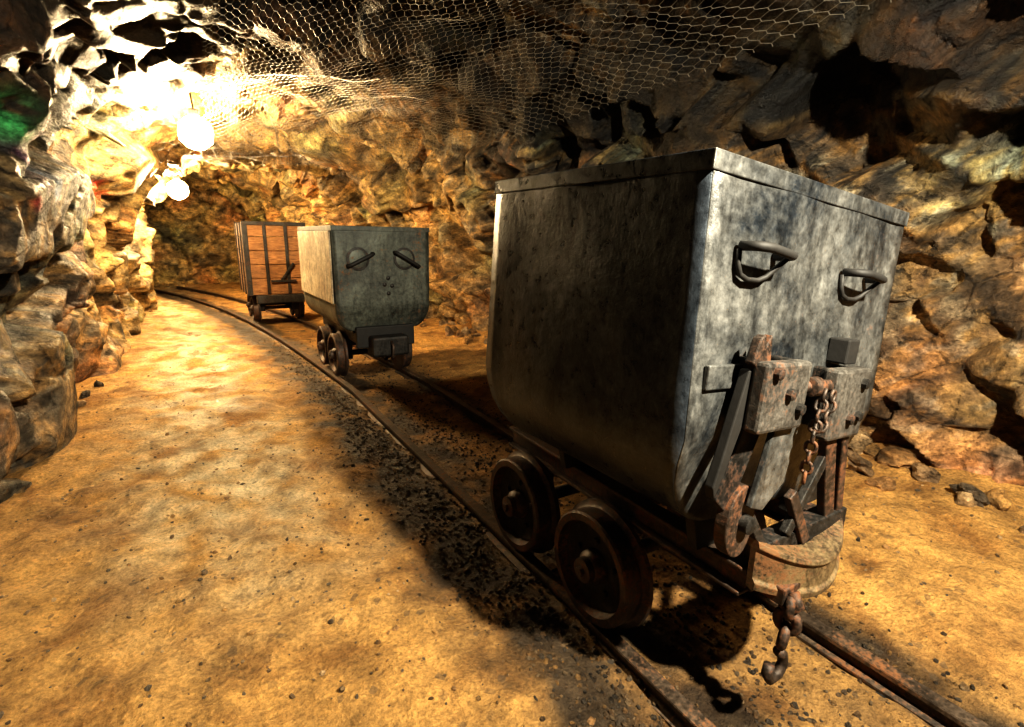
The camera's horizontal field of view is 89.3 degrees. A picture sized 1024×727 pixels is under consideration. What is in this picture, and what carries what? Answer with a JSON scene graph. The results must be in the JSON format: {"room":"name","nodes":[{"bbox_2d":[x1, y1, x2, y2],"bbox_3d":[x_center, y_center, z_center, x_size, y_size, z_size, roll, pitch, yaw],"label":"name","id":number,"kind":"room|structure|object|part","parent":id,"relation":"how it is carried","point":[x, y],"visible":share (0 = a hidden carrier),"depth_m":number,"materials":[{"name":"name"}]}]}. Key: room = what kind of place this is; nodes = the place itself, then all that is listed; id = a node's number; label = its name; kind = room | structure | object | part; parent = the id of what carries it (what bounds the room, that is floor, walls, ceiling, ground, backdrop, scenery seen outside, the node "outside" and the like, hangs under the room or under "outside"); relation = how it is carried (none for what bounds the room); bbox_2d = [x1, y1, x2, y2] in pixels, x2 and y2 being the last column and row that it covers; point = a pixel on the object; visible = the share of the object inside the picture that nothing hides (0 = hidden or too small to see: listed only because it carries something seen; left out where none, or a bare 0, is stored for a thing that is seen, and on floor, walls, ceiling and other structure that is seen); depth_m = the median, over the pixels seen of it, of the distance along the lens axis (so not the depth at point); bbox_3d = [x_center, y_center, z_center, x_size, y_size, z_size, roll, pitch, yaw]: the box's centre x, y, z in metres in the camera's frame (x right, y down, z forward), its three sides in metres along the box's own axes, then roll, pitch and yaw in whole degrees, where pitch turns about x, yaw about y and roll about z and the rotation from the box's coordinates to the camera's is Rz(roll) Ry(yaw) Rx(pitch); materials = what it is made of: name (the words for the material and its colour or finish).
{"room":"underground passage","nodes":[
{"label":"underground passage","id":0,"kind":"room"},
{"bbox_2d":[0,0,168,504],"bbox_3d":[-4.162,-1.113,4.710,2.889,2.665,17.714,-10,17,-38],"label":"wall","id":1,"kind":"structure","parent":0,"point":[77,255],"depth_m":3.18,"materials":[{"name":"brown stone"}]},
{"bbox_2d":[144,190,254,288],"bbox_3d":[-8.246,-3.056,11.590,6.611,3.200,0.894,-7,16,-30],"label":"wall","id":2,"kind":"structure","parent":0,"point":[194,242],"depth_m":12.17,"materials":[{"name":"brown stone"}]},
{"bbox_2d":[52,0,900,208],"bbox_3d":[-2.759,-2.481,5.124,4.616,1.228,18.022,-10,17,-37],"label":"ceiling","id":3,"kind":"structure","parent":0,"point":[148,53],"depth_m":4.11,"materials":[{"name":"brown stone"}]},
{"bbox_2d":[167,175,188,199],"bbox_3d":[-5.220,-2.935,8.058,0.285,0.750,0.300,-7,16,-30],"label":"lamp","id":4,"kind":"object","parent":3,"relation":"hanging from","point":[177,189],"visible":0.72,"depth_m":8.03,"materials":[{"name":"white glass"}]},
{"bbox_2d":[196,0,890,191],"bbox_3d":[-1.080,-2.021,4.117,2.668,0.717,7.133,-7,16,-30],"label":"netting","id":5,"kind":"object","parent":3,"relation":"attached to","point":[265,75],"visible":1,"depth_m":3.71,"materials":[{"name":"metal"}]},
{"bbox_2d":[178,91,212,149],"bbox_3d":[-2.952,-2.298,4.812,0.285,0.601,0.300,-7,16,-30],"label":"lamp","id":6,"kind":"object","parent":5,"relation":"hanging from","point":[194,132],"visible":0.96,"depth_m":4.76,"materials":[{"name":"white glass"}]},
{"bbox_2d":[187,108,198,117],"bbox_3d":[-2.952,-2.322,4.806,0.090,0.080,0.090,-7,16,-30],"label":"socket","id":7,"kind":"object","parent":6,"relation":"attached to","point":[192,112],"depth_m":4.77,"materials":[{"name":"white"}]},
{"bbox_3d":[-2.954,-2.151,4.847,0.285,0.300,0.300,-7,16,-30],"label":"globe","id":8,"kind":"part","parent":6,"relation":"part of"},
{"bbox_2d":[0,282,1023,726],"bbox_3d":[-3.204,-0.171,5.393,7.180,0.208,17.340,-7,16,-30],"label":"floor","id":9,"kind":"structure","parent":0,"point":[981,616],"depth_m":1.82,"materials":[{"name":"sand"},{"name":"small stones"}]},
{"bbox_2d":[0,331,1023,726],"bbox_3d":[-1.106,0.275,3.835,3.915,0.143,7.245,-7,16,-30],"label":"gravel","id":10,"kind":"object","parent":9,"relation":"on","point":[591,720],"visible":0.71,"depth_m":1.79,"materials":[{"name":"gravel"}]},
{"bbox_2d":[77,307,1023,533],"bbox_3d":[-1.688,-0.108,5.135,4.002,0.277,9.629,-7,16,-30],"label":"rubble","id":11,"kind":"object","parent":9,"relation":"on","point":[968,495],"visible":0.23,"depth_m":2.62,"materials":[{"name":"brown stone"}]},
{"bbox_2d":[155,286,990,726],"bbox_3d":[-2.415,-0.125,5.617,1.729,0.126,16.561,-9,17,-36],"label":"track","id":12,"kind":"object","parent":9,"relation":"on","point":[892,683],"visible":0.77,"depth_m":1.62,"materials":[{"name":"metal"}]},
{"bbox_2d":[234,221,304,320],"bbox_3d":[-3.429,-1.320,7.437,0.784,1.361,1.150,-7,16,-31],"label":"cart","id":13,"kind":"object","parent":12,"relation":"on","point":[267,266],"visible":0.91,"depth_m":7.01,"materials":[{"name":"brown wood"}]},
{"bbox_3d":[-3.277,-1.401,6.925,0.040,0.940,0.020,-7,16,-31],"label":"post","id":14,"kind":"part","parent":13,"relation":"part of","materials":[{"name":"metal"}]},
{"bbox_3d":[-3.057,-1.429,7.060,0.040,0.940,0.020,-7,16,-31],"label":"post","id":15,"kind":"part","parent":13,"relation":"part of","materials":[{"name":"metal"}]},
{"bbox_2d":[297,225,428,375],"bbox_3d":[-1.307,-0.554,4.599,0.791,1.266,1.429,-7,16,-31],"label":"cart","id":16,"kind":"object","parent":12,"relation":"on","point":[369,285],"visible":1,"depth_m":4.14,"materials":[{"name":"metal"}]},
{"bbox_3d":[-1.516,-0.083,4.481,0.010,0.284,0.284,-7,16,-31],"label":"wheel dish","id":17,"kind":"part","parent":16,"relation":"part of","materials":[{"name":"metal"}]},
{"bbox_3d":[-1.147,-0.788,3.944,0.218,0.117,0.064,-7,16,-31],"label":"handle","id":18,"kind":"part","parent":16,"relation":"part of","materials":[{"name":"black metal"}]},
{"bbox_2d":[304,230,428,330],"bbox_3d":[-1.342,-0.793,4.617,0.780,0.804,1.263,-7,16,-31],"label":"tub","id":19,"kind":"object","parent":16,"relation":"in","point":[384,291],"depth_m":4.11,"materials":[{"name":"grey metal"}]},
{"bbox_3d":[-1.031,-0.227,4.229,0.480,0.170,0.050,-7,16,-31],"label":"plate","id":20,"kind":"part","parent":16,"relation":"part of","materials":[{"name":"grey metal"}]},
{"bbox_3d":[-0.834,-0.829,4.136,0.218,0.138,0.064,-7,16,-31],"label":"handle","id":21,"kind":"part","parent":16,"relation":"part of","materials":[{"name":"black metal"}]},
{"bbox_3d":[-2.674,-0.097,5.362,0.903,0.070,16.333,-9,17,-37],"label":"rail","id":22,"kind":"part","parent":12,"relation":"part of","materials":[{"name":"metal"}]},
{"bbox_2d":[486,147,909,684],"bbox_3d":[0.440,0.135,1.665,0.913,1.348,1.204,-7,16,-30],"label":"cart","id":23,"kind":"object","parent":12,"relation":"on","point":[697,334],"visible":1,"depth_m":1.20,"materials":[{"name":"metal"}]},
{"bbox_3d":[0.029,0.538,1.999,0.010,0.284,0.284,-7,16,-30],"label":"wheel dish","id":24,"kind":"part","parent":23,"relation":"part of","materials":[{"name":"metal"}]},
{"bbox_3d":[0.261,0.632,1.625,0.010,0.284,0.284,-7,16,-30],"label":"wheel dish","id":25,"kind":"part","parent":23,"relation":"part of","materials":[{"name":"metal"}]},
{"bbox_2d":[486,169,903,520],"bbox_3d":[0.493,-0.096,1.522,0.910,0.825,0.793,-7,16,-30],"label":"tub","id":26,"kind":"object","parent":23,"relation":"in","point":[627,307],"depth_m":1.15,"materials":[{"name":"metal"}]},
{"bbox_3d":[0.435,0.140,1.041,0.093,0.258,0.022,-8,16,-33],"label":"arm","id":27,"kind":"part","parent":23,"relation":"part of"},
{"bbox_3d":[0.557,0.388,1.199,0.128,0.172,0.030,-7,16,-30],"label":"lever arm","id":28,"kind":"part","parent":23,"relation":"part of","materials":[{"name":"metal"}]},
{"bbox_3d":[0.505,-0.218,1.008,0.141,0.039,0.053,-8,16,-33],"label":"handle","id":29,"kind":"part","parent":23,"relation":"part of","materials":[{"name":"grey metal"}]},
{"bbox_3d":[0.652,0.609,1.229,0.050,0.161,0.063,0,14,-4],"label":"coupling chain","id":30,"kind":"part","parent":23,"relation":"part of","materials":[{"name":"metal"}]},
{"bbox_3d":[0.729,0.428,1.322,0.360,0.060,0.050,-7,16,-30],"label":"draw plate","id":31,"kind":"part","parent":23,"relation":"part of","materials":[{"name":"metal"}]},
{"bbox_3d":[0.687,0.372,1.252,0.113,0.163,0.020,-7,16,-30],"label":"cross arm","id":32,"kind":"part","parent":23,"relation":"part of","materials":[{"name":"metal"}]},
{"bbox_3d":[0.720,0.298,1.260,0.170,0.224,0.020,-7,16,-30],"label":"cross arm","id":33,"kind":"part","parent":23,"relation":"part of","materials":[{"name":"metal"}]},
{"bbox_3d":[0.653,0.158,1.116,0.056,0.216,0.030,-7,16,-30],"label":"safety chain","id":34,"kind":"part","parent":23,"relation":"part of","materials":[{"name":"metal"}]},
{"bbox_3d":[0.685,0.102,1.124,0.062,0.092,0.029,-7,16,-30],"label":"safety chain","id":35,"kind":"part","parent":23,"relation":"part of","materials":[{"name":"metal"}]},
{"bbox_3d":[0.794,0.298,1.312,0.154,0.324,0.028,-11,18,-40],"label":"arm","id":36,"kind":"part","parent":23,"relation":"part of","materials":[{"name":"metal"}]},
{"bbox_3d":[0.844,0.296,1.342,0.117,0.288,0.027,-12,19,-43],"label":"arm","id":37,"kind":"part","parent":23,"relation":"part of","materials":[{"name":"metal"}]},
{"bbox_3d":[0.859,-0.210,1.253,0.141,0.039,0.053,-8,16,-33],"label":"handle","id":38,"kind":"part","parent":23,"relation":"part of","materials":[{"name":"grey metal"}]},
{"bbox_2d":[230,0,1023,484],"bbox_3d":[-1.008,-1.481,6.433,1.563,2.681,17.596,-9,17,-36],"label":"wall","id":39,"kind":"structure","parent":0,"point":[915,107],"depth_m":2.71,"materials":[{"name":"brown stone"}]}
]}

